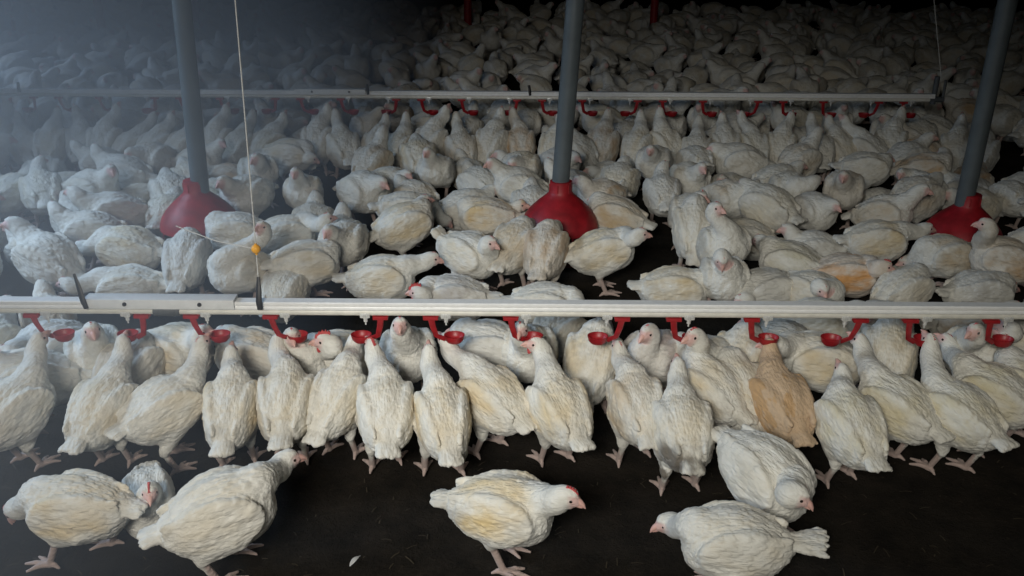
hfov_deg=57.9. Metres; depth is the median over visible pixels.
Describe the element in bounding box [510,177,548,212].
hen
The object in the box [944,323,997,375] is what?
hen
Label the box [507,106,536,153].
hen
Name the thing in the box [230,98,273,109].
hen
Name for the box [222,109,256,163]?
hen
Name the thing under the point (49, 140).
hen
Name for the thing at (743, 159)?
hen
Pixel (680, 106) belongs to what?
hen
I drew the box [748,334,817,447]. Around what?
hen
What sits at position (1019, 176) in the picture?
hen
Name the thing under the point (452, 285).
hen
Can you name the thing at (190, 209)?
hood
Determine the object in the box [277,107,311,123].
hen
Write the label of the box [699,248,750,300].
hen
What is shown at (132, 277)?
hen
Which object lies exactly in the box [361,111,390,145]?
hen
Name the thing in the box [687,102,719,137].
hen
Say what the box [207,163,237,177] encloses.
hen
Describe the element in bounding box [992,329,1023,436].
hen
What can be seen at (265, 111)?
bowl
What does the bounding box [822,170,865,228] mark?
hen
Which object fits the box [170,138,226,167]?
hen
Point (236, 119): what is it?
hen
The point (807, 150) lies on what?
hen
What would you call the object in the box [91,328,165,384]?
hen
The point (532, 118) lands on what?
hen
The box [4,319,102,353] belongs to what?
hen
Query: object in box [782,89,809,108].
hen
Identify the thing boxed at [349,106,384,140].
hen
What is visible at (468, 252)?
hen
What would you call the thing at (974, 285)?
hen
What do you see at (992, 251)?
hen
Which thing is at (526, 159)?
hen
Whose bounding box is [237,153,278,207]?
hen
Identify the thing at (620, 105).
hen
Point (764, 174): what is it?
hen
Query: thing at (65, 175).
hen
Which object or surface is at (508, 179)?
hen
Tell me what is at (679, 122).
hen
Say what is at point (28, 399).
hen
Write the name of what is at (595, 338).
bowl
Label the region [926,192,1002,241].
hood
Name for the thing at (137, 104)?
hen
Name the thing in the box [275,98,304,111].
hen
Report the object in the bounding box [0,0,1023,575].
floor
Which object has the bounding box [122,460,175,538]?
hen
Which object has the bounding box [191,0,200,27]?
pet feeder
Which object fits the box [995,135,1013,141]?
hen
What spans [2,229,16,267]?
hen
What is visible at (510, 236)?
hen
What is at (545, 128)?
hen
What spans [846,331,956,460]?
hen
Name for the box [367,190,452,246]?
hen
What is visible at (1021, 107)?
hen
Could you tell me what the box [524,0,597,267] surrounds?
pet feeder
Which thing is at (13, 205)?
hen
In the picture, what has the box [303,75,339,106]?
hen
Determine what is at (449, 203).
hen
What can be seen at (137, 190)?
hen
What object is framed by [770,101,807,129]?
hen
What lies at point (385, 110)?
bowl
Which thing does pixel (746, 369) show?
hen
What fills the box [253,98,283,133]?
hen
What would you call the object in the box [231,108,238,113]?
bowl
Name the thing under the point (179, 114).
hen
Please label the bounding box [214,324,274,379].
hen
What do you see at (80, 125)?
hen
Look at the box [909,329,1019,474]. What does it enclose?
hen
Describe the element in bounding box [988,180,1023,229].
hen
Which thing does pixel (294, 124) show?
hen
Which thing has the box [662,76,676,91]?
hen
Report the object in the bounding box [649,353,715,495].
hen
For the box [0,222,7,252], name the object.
hen
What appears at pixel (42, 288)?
hen
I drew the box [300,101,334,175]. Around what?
hen
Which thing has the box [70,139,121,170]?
hen
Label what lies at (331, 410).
hen
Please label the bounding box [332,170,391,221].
hen
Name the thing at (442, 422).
hen
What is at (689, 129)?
hen
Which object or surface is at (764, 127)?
hen
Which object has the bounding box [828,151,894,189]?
hen
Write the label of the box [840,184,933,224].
hen
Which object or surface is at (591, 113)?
bowl
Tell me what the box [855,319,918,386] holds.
hen
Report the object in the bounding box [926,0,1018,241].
pet feeder
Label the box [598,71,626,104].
hen
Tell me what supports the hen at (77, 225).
on the floor
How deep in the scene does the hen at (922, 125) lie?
5.40 m
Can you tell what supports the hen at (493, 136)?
on the floor
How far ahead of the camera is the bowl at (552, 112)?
5.15 m
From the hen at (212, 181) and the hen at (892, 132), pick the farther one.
the hen at (892, 132)
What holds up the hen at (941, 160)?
on the floor
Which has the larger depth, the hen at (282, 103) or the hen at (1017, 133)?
the hen at (282, 103)
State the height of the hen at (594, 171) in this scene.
0.168 m
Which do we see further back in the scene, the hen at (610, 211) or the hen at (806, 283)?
the hen at (610, 211)
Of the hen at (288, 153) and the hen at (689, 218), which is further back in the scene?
the hen at (288, 153)
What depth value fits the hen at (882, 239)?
3.75 m
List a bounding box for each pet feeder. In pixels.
[2,0,15,30]
[160,0,235,251]
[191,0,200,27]
[464,0,479,46]
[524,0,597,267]
[649,0,658,26]
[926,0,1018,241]
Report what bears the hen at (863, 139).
on the floor
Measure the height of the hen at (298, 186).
0.313 m
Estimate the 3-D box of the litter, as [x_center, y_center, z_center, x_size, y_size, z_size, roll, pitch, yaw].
[0.012,0.578,2.355,2.808,0.009,0.534,0,24,0]
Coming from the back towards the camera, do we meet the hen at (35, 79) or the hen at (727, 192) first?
the hen at (35, 79)
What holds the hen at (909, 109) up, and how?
on the floor
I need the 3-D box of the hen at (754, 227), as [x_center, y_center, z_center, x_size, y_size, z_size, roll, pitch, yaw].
[0.996,-0.227,3.958,0.356,0.200,0.192,4,24,9]
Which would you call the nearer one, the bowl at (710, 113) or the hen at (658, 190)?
the hen at (658, 190)
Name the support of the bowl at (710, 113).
on the drinker line at (300, 94)
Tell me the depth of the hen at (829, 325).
3.09 m
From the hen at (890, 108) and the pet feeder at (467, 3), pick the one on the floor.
the hen at (890, 108)
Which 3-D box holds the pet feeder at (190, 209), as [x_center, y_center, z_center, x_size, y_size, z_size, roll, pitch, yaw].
[-1.314,-1.470,3.399,0.340,2.897,0.340,0,24,0]
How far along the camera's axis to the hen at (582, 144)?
4.88 m
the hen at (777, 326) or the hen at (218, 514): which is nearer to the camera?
the hen at (218, 514)
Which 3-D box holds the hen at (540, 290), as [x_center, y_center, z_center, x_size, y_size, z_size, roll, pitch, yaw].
[0.122,0.064,3.345,0.356,0.151,0.198,0,24,0]
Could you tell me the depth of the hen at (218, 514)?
2.04 m
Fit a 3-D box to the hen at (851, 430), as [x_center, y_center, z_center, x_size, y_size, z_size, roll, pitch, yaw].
[0.884,0.393,2.450,0.168,0.278,0.356,-6,25,-15]
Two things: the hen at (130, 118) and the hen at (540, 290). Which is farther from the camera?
the hen at (130, 118)
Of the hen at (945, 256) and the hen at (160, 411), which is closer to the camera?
the hen at (160, 411)
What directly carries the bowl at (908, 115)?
on the drinker line at (300, 94)
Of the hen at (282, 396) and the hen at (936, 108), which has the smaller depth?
the hen at (282, 396)
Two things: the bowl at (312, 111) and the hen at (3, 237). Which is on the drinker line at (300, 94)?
the bowl at (312, 111)
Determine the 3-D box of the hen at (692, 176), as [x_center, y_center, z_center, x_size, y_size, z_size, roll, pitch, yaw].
[0.850,-0.503,4.470,0.192,0.295,0.391,-5,24,-11]
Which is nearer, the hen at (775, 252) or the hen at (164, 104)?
the hen at (775, 252)
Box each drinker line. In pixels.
[0,76,947,117]
[0,274,1023,347]
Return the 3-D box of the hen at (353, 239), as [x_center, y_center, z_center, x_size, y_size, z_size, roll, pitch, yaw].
[-0.664,-0.163,3.681,0.188,0.289,0.384,5,24,11]
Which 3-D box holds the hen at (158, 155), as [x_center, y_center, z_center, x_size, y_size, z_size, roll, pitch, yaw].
[-1.827,-0.615,4.714,0.207,0.274,0.379,8,25,18]
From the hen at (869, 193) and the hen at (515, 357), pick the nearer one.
the hen at (515, 357)
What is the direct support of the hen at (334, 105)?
on the floor
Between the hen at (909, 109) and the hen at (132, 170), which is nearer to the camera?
the hen at (132, 170)
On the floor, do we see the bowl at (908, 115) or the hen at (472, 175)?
the hen at (472, 175)
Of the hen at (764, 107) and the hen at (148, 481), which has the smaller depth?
the hen at (148, 481)
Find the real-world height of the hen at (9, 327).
0.215 m
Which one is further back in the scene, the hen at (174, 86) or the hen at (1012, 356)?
the hen at (174, 86)
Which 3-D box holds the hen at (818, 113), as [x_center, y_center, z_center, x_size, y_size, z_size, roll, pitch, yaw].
[1.930,-1.046,5.833,0.350,0.205,0.196,1,24,1]
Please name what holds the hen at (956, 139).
on the floor
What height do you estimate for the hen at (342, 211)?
0.208 m
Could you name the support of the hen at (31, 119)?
on the floor
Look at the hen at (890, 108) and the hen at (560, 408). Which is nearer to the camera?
the hen at (560, 408)
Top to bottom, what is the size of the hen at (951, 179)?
0.188 m
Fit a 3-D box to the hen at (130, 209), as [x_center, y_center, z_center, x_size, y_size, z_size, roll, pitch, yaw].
[-1.702,-0.309,3.978,0.367,0.304,0.195,-12,27,-26]
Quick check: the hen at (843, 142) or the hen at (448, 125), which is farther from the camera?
the hen at (448, 125)
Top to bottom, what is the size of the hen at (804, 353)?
0.288 m
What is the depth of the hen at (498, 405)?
2.49 m
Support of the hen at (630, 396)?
on the floor
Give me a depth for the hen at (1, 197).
4.16 m
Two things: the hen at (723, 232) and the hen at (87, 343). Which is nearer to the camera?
the hen at (87, 343)
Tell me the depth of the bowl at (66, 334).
2.61 m
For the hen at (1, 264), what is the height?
0.288 m
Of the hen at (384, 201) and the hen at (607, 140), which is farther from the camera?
the hen at (607, 140)
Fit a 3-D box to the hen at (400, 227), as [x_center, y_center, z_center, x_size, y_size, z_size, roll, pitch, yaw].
[-0.425,-0.233,3.860,0.205,0.275,0.406,19,30,36]
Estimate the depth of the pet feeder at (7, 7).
8.96 m
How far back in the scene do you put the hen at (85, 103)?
5.63 m
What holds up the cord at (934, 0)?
hanging from the ceiling
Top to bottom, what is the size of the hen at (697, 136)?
0.315 m
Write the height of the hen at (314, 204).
0.203 m
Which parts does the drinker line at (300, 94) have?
arm, arm, arm, arm, arm, arm, arm, arm, arm, arm, support rail, arm, arm, arm, arm, arm, arm, arm, arm, arm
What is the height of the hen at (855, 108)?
0.246 m
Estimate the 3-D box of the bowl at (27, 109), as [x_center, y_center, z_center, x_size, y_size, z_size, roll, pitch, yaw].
[-2.699,-0.990,5.162,0.059,0.025,0.050,0,24,0]
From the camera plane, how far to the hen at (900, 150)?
4.81 m
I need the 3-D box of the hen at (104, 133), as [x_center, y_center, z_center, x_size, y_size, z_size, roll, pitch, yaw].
[-2.187,-0.782,4.968,0.181,0.371,0.345,1,24,2]
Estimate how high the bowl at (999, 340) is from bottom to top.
0.025 m
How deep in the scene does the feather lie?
2.19 m
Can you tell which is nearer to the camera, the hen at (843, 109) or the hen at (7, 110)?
the hen at (7, 110)
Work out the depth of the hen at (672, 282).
3.42 m
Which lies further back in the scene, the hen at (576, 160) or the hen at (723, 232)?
the hen at (576, 160)
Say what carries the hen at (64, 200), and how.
on the floor
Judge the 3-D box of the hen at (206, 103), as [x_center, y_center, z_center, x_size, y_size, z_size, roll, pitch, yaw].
[-2.026,-1.156,5.947,0.204,0.270,0.362,-8,25,-17]
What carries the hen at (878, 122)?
on the floor
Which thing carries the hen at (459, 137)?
on the floor
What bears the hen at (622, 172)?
on the floor
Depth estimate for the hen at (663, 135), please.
4.98 m
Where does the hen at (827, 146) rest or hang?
on the floor
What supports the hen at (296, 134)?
on the floor
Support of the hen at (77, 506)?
on the floor
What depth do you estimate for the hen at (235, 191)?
4.09 m
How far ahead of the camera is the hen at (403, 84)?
6.03 m
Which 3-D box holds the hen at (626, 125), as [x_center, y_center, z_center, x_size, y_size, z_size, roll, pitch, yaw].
[0.650,-0.852,5.344,0.198,0.228,0.354,9,25,19]
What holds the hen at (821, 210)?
on the floor
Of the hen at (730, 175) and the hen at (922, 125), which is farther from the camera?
the hen at (922, 125)
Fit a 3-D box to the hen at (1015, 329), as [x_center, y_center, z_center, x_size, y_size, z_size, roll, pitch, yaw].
[1.624,0.205,2.862,0.334,0.296,0.236,9,25,18]
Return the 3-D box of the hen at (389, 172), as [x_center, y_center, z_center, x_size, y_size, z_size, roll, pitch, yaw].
[-0.609,-0.501,4.552,0.338,0.210,0.182,15,28,30]
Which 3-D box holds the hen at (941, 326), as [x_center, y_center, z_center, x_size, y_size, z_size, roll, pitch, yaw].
[1.579,0.122,3.185,0.338,0.190,0.182,3,24,6]
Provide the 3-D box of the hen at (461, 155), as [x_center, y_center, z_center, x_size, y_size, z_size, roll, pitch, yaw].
[-0.224,-0.592,4.778,0.189,0.198,0.352,-11,26,-23]
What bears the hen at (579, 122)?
on the floor
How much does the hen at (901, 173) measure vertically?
0.245 m
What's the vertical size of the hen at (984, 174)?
0.169 m
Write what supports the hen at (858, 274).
on the floor
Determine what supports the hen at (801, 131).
on the floor
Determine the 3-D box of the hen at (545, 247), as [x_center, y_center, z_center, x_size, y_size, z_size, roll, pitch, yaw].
[0.128,-0.107,3.572,0.180,0.284,0.363,3,24,6]
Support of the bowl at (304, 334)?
on the drinker line at (192, 307)
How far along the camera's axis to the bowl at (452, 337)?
2.62 m
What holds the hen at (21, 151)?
on the floor
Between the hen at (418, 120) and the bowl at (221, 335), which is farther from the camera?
the hen at (418, 120)
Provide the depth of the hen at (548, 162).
4.37 m
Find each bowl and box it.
[22,107,32,112]
[53,328,74,341]
[117,329,138,341]
[142,108,151,113]
[210,329,230,342]
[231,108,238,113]
[262,109,271,113]
[287,330,307,343]
[309,109,318,114]
[348,109,358,114]
[351,330,371,343]
[381,109,391,114]
[428,110,438,114]
[444,331,464,343]
[468,110,477,115]
[523,331,542,340]
[548,110,556,115]
[587,111,597,115]
[587,332,607,344]
[620,111,629,116]
[667,111,676,116]
[707,111,716,116]
[758,333,778,344]
[821,333,841,346]
[826,112,836,117]
[858,112,868,117]
[906,113,915,117]
[913,334,924,346]
[992,334,1014,347]
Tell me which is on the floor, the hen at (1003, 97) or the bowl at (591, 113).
the hen at (1003, 97)
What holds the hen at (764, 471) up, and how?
on the floor
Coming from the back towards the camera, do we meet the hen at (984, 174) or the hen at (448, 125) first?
the hen at (448, 125)
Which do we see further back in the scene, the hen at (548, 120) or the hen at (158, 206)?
the hen at (548, 120)
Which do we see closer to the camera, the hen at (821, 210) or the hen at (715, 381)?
the hen at (715, 381)
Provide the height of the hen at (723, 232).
0.385 m
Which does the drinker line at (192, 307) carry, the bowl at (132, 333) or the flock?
the bowl at (132, 333)
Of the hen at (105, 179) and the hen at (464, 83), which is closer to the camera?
the hen at (105, 179)
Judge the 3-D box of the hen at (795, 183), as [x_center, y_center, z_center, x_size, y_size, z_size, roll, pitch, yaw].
[1.297,-0.435,4.349,0.218,0.272,0.326,-1,24,-3]
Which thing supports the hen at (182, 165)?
on the floor
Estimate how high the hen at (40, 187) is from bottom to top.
0.296 m
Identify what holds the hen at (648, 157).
on the floor
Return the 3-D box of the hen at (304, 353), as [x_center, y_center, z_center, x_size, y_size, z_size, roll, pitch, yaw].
[-0.632,0.212,2.787,0.182,0.321,0.309,-12,27,-26]
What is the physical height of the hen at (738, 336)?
0.269 m
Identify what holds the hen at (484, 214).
on the floor
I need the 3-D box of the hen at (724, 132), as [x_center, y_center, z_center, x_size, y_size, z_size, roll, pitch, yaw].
[1.159,-0.766,5.031,0.180,0.328,0.349,0,24,-1]
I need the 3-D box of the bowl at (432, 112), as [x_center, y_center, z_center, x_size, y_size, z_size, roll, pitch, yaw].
[-0.438,-0.976,5.162,0.059,0.025,0.050,0,24,0]
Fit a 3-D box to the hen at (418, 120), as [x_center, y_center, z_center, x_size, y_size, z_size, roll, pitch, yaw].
[-0.518,-0.941,5.472,0.320,0.276,0.181,-8,25,-18]
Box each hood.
[160,177,235,236]
[524,179,597,238]
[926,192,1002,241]
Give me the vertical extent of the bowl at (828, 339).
0.025 m
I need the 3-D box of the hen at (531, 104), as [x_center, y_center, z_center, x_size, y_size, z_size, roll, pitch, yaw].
[0.085,-1.137,5.974,0.376,0.237,0.189,-5,24,-12]
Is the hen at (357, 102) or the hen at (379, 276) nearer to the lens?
the hen at (379, 276)
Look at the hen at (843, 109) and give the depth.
5.47 m
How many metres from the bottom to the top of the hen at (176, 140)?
0.339 m
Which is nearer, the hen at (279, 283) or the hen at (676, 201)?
the hen at (279, 283)
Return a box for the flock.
[0,0,1023,111]
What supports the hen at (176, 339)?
on the floor
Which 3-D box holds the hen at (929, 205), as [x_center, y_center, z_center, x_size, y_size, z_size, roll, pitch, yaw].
[1.838,-0.378,4.226,0.378,0.272,0.206,-16,28,-32]
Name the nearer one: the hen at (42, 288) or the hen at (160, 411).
the hen at (160, 411)
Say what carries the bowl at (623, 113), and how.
on the drinker line at (300, 94)
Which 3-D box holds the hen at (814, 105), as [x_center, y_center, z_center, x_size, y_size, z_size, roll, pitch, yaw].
[2.073,-1.198,6.157,0.194,0.224,0.348,17,29,33]
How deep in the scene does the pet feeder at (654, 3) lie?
8.95 m
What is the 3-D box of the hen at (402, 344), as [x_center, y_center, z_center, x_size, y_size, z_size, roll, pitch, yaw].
[-0.319,0.185,2.809,0.184,0.355,0.368,-7,25,-17]
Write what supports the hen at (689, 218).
on the floor
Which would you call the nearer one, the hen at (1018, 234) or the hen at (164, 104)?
the hen at (1018, 234)
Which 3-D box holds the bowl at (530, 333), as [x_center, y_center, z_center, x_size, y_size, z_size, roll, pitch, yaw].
[0.058,0.144,2.616,0.059,0.025,0.050,0,24,0]
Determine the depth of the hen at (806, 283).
3.35 m
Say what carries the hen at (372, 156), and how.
on the floor
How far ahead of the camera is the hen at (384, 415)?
2.42 m
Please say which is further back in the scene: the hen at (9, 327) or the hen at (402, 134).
the hen at (402, 134)
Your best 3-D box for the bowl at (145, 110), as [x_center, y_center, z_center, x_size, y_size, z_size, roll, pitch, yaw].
[-2.033,-0.986,5.162,0.059,0.025,0.050,0,24,0]
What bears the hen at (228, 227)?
on the floor
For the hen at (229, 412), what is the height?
0.291 m
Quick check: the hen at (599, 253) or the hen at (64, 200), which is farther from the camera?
the hen at (64, 200)
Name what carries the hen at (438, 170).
on the floor
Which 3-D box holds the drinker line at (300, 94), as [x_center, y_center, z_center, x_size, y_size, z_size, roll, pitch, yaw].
[-0.608,-1.067,5.105,5.970,0.236,0.082,0,24,0]
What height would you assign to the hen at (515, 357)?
0.339 m
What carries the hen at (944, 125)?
on the floor
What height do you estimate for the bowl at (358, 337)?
0.025 m
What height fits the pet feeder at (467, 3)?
2.900 m
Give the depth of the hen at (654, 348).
2.70 m
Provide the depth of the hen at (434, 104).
5.81 m
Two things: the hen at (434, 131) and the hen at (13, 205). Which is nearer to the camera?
the hen at (13, 205)
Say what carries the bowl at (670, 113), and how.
on the drinker line at (300, 94)
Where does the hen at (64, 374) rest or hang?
on the floor
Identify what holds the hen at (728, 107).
on the floor
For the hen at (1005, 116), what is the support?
on the floor
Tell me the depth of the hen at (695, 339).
2.59 m
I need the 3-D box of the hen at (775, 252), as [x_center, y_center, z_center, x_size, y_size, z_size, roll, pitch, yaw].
[1.096,-0.106,3.643,0.381,0.178,0.203,13,27,27]
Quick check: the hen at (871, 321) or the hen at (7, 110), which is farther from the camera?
the hen at (7, 110)
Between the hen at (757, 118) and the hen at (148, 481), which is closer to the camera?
the hen at (148, 481)
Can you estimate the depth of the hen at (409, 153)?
4.67 m
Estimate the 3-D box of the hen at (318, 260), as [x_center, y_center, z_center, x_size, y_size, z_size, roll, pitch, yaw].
[-0.799,-0.063,3.508,0.322,0.243,0.220,-9,25,-20]
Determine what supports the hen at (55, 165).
on the floor
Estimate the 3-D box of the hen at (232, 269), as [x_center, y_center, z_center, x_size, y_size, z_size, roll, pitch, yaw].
[-0.982,-0.094,3.443,0.204,0.347,0.312,13,27,27]
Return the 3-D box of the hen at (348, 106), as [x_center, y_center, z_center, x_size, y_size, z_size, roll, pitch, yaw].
[-1.133,-1.066,5.832,0.198,0.207,0.354,17,29,34]
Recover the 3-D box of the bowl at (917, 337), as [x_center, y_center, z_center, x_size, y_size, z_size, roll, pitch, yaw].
[1.162,0.151,2.616,0.059,0.025,0.050,0,24,0]
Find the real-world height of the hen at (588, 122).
0.267 m
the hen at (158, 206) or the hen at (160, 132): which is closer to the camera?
the hen at (158, 206)
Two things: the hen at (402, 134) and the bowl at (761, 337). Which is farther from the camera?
the hen at (402, 134)
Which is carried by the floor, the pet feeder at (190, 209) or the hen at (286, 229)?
the hen at (286, 229)
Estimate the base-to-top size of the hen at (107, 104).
0.214 m
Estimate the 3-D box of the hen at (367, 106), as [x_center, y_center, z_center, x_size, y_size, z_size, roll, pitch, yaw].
[-0.911,-1.014,5.709,0.186,0.214,0.333,2,24,4]
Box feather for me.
[350,556,358,565]
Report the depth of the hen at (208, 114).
5.68 m
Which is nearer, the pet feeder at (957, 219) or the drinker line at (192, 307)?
the drinker line at (192, 307)
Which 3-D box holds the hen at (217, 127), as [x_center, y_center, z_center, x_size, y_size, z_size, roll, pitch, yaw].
[-1.598,-0.785,4.986,0.179,0.368,0.342,1,24,3]
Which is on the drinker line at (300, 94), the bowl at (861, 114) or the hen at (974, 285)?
the bowl at (861, 114)
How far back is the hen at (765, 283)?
3.39 m
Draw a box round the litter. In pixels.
[7,457,1023,575]
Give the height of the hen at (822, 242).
0.188 m
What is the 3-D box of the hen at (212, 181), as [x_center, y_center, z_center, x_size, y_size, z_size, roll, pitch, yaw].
[-1.396,-0.414,4.330,0.352,0.218,0.189,5,24,11]
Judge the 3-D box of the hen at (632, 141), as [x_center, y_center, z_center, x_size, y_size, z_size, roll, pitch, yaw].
[0.671,-0.762,5.002,0.186,0.338,0.361,17,29,33]
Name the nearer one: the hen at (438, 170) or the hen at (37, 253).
the hen at (37, 253)
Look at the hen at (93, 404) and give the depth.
2.42 m
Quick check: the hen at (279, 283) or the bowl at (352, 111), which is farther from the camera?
the bowl at (352, 111)
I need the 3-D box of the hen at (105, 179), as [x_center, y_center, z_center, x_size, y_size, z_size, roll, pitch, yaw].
[-1.950,-0.438,4.267,0.358,0.307,0.201,2,24,4]
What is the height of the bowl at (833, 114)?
0.025 m
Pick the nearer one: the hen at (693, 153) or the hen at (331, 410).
the hen at (331, 410)
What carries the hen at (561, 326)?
on the floor
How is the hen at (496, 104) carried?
on the floor
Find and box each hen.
[0,97,18,171]
[0,166,34,220]
[0,195,5,220]
[0,216,85,296]
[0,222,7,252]
[0,255,2,275]
[0,295,23,344]
[0,330,60,471]
[0,343,92,434]
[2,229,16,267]
[2,468,148,572]
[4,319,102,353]
[9,111,34,171]
[10,98,38,131]
[11,69,42,127]
[18,155,62,226]
[18,279,76,327]
[20,156,67,172]
[29,83,70,126]
[33,105,69,170]
[47,169,77,181]
[47,201,127,272]
[49,190,79,231]
[55,263,167,295]
[57,330,147,468]
[58,98,97,127]
[60,164,119,192]
[63,185,148,226]
[63,321,118,368]
[64,104,91,171]
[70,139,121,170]
[71,86,104,120]
[75,225,164,269]
[86,101,122,147]
[90,104,147,131]
[90,143,157,189]
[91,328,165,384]
[103,97,111,107]
[103,332,211,476]
[110,85,146,113]
[111,111,159,153]
[117,183,149,203]
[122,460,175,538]
[124,141,177,174]
[136,110,176,144]
[137,448,306,575]
[144,97,181,114]
[144,186,181,237]
[147,167,185,198]
[147,321,214,385]
[157,110,183,132]
[161,227,214,293]
[163,84,180,101]
[164,112,203,152]
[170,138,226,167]
[170,156,209,177]
[179,88,212,110]
[201,340,266,466]
[202,108,220,126]
[203,102,232,143]
[204,211,264,249]
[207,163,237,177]
[207,221,271,316]
[208,177,219,196]
[214,106,249,129]
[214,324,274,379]
[215,174,278,216]
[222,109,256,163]
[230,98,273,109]
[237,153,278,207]
[241,211,337,253]
[245,110,287,176]
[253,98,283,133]
[253,138,319,180]
[255,330,316,464]
[259,270,310,322]
[260,239,340,297]
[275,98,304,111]
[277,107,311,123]
[282,167,323,208]
[283,327,327,375]
[284,116,308,135]
[286,127,302,138]
[291,189,333,239]
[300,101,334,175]
[301,335,367,459]
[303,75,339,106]
[307,329,379,375]
[311,99,352,127]
[312,100,343,126]
[316,201,361,239]
[317,220,369,290]
[325,108,360,178]
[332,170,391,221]
[332,252,443,298]
[349,101,372,122]
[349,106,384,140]
[351,125,393,172]
[352,98,383,108]
[355,336,413,473]
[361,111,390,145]
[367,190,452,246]
[368,194,434,254]
[373,166,412,192]
[379,316,437,388]
[384,101,413,131]
[387,79,419,105]
[388,110,412,167]
[392,174,441,206]
[397,106,452,132]
[398,133,437,179]
[405,273,502,320]
[406,99,442,114]
[413,339,471,476]
[415,103,450,155]
[417,147,455,197]
[430,225,499,291]
[430,469,585,575]
[438,184,495,230]
[438,331,536,459]
[443,111,477,159]
[445,317,508,365]
[446,108,467,134]
[451,148,483,189]
[456,77,495,119]
[456,160,497,197]
[457,196,529,235]
[461,100,483,134]
[475,105,508,164]
[480,118,509,129]
[482,99,527,128]
[483,157,548,202]
[486,215,535,287]
[491,150,544,180]
[498,281,584,323]
[501,150,542,177]
[501,321,558,382]
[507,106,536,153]
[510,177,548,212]
[517,108,541,149]
[520,335,595,467]
[522,219,569,282]
[525,100,546,109]
[532,317,586,363]
[537,100,585,125]
[537,122,556,154]
[539,147,581,182]
[541,125,550,132]
[544,157,592,194]
[554,114,599,170]
[563,317,622,413]
[564,226,652,296]
[572,175,631,204]
[575,100,599,130]
[576,102,625,132]
[583,160,614,178]
[587,107,620,161]
[587,191,657,230]
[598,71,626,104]
[600,155,640,198]
[605,339,663,467]
[609,100,641,117]
[613,115,635,157]
[619,109,652,179]
[623,323,676,390]
[627,265,706,300]
[635,145,672,190]
[641,100,694,131]
[642,160,681,226]
[649,105,681,164]
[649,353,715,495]
[650,500,829,575]
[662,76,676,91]
[664,105,686,138]
[667,191,711,249]
[669,161,711,194]
[671,190,710,267]
[671,331,758,426]
[675,145,715,174]
[681,114,712,148]
[681,327,731,356]
[686,101,707,137]
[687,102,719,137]
[695,201,751,262]
[696,86,748,113]
[699,179,760,217]
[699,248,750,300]
[705,112,765,135]
[706,142,775,178]
[709,110,741,175]
[711,172,745,182]
[711,424,816,531]
[715,346,765,431]
[717,321,763,361]
[724,214,784,260]
[734,267,792,300]
[736,110,769,158]
[737,318,807,334]
[738,177,807,235]
[747,101,788,131]
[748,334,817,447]
[751,160,807,182]
[752,234,822,271]
[755,330,859,392]
[758,115,770,133]
[761,297,864,342]
[768,110,797,162]
[768,171,821,196]
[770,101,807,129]
[776,126,823,176]
[776,223,846,256]
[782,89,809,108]
[788,269,845,300]
[792,125,805,142]
[794,191,841,230]
[797,105,824,125]
[798,112,835,180]
[808,87,836,111]
[811,252,894,297]
[813,358,892,488]
[820,113,856,177]
[821,103,853,133]
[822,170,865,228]
[826,101,873,124]
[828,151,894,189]
[832,219,935,260]
[838,114,888,152]
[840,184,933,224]
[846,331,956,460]
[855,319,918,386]
[857,88,886,123]
[858,299,913,332]
[861,187,890,202]
[868,102,900,122]
[869,113,892,134]
[869,262,935,301]
[874,105,908,178]
[886,132,938,184]
[890,147,952,180]
[890,172,945,223]
[894,87,923,122]
[895,233,971,286]
[896,168,948,219]
[903,122,940,151]
[906,114,937,141]
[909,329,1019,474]
[912,106,953,142]
[917,300,1020,333]
[924,102,944,116]
[933,332,1023,457]
[934,269,1019,301]
[939,112,968,171]
[942,96,975,122]
[942,186,1003,219]
[943,170,990,188]
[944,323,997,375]
[954,162,994,184]
[969,88,1019,108]
[969,217,1023,283]
[983,127,1000,171]
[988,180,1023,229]
[991,104,1023,141]
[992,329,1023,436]
[993,319,1023,350]
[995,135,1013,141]
[1001,171,1023,182]
[1005,226,1023,285]
[1007,117,1023,155]
[1019,98,1023,111]
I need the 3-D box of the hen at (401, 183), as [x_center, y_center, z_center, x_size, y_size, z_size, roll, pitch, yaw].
[-0.446,-0.405,4.332,0.339,0.211,0.183,22,31,40]
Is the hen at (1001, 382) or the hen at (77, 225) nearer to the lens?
the hen at (1001, 382)
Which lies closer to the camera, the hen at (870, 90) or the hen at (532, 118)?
the hen at (532, 118)
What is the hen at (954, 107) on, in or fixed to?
on the floor
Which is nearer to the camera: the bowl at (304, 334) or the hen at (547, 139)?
the bowl at (304, 334)
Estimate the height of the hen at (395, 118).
0.286 m
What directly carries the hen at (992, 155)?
on the floor
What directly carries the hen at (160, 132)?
on the floor
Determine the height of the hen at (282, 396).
0.302 m
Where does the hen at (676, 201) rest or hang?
on the floor
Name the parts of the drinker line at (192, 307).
arm, arm, arm, arm, arm, arm, support rail, arm, arm, arm, arm, arm, arm, arm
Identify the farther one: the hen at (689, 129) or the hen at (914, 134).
the hen at (689, 129)
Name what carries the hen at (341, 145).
on the floor
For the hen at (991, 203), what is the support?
on the floor
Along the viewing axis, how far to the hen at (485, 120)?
5.55 m
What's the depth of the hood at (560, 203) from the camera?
3.81 m
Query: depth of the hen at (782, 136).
4.97 m
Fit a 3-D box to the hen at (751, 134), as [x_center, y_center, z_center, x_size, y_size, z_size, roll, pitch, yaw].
[1.309,-0.768,5.034,0.182,0.331,0.353,3,24,6]
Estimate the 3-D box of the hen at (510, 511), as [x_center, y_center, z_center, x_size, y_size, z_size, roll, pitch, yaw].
[-0.011,0.523,2.141,0.372,0.279,0.168,5,24,9]
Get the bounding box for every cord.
[176,0,260,276]
[934,0,941,77]
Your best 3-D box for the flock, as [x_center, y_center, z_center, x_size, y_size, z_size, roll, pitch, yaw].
[-0.001,-2.204,8.268,13.031,0.346,4.961,0,24,0]
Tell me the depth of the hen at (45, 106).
5.73 m

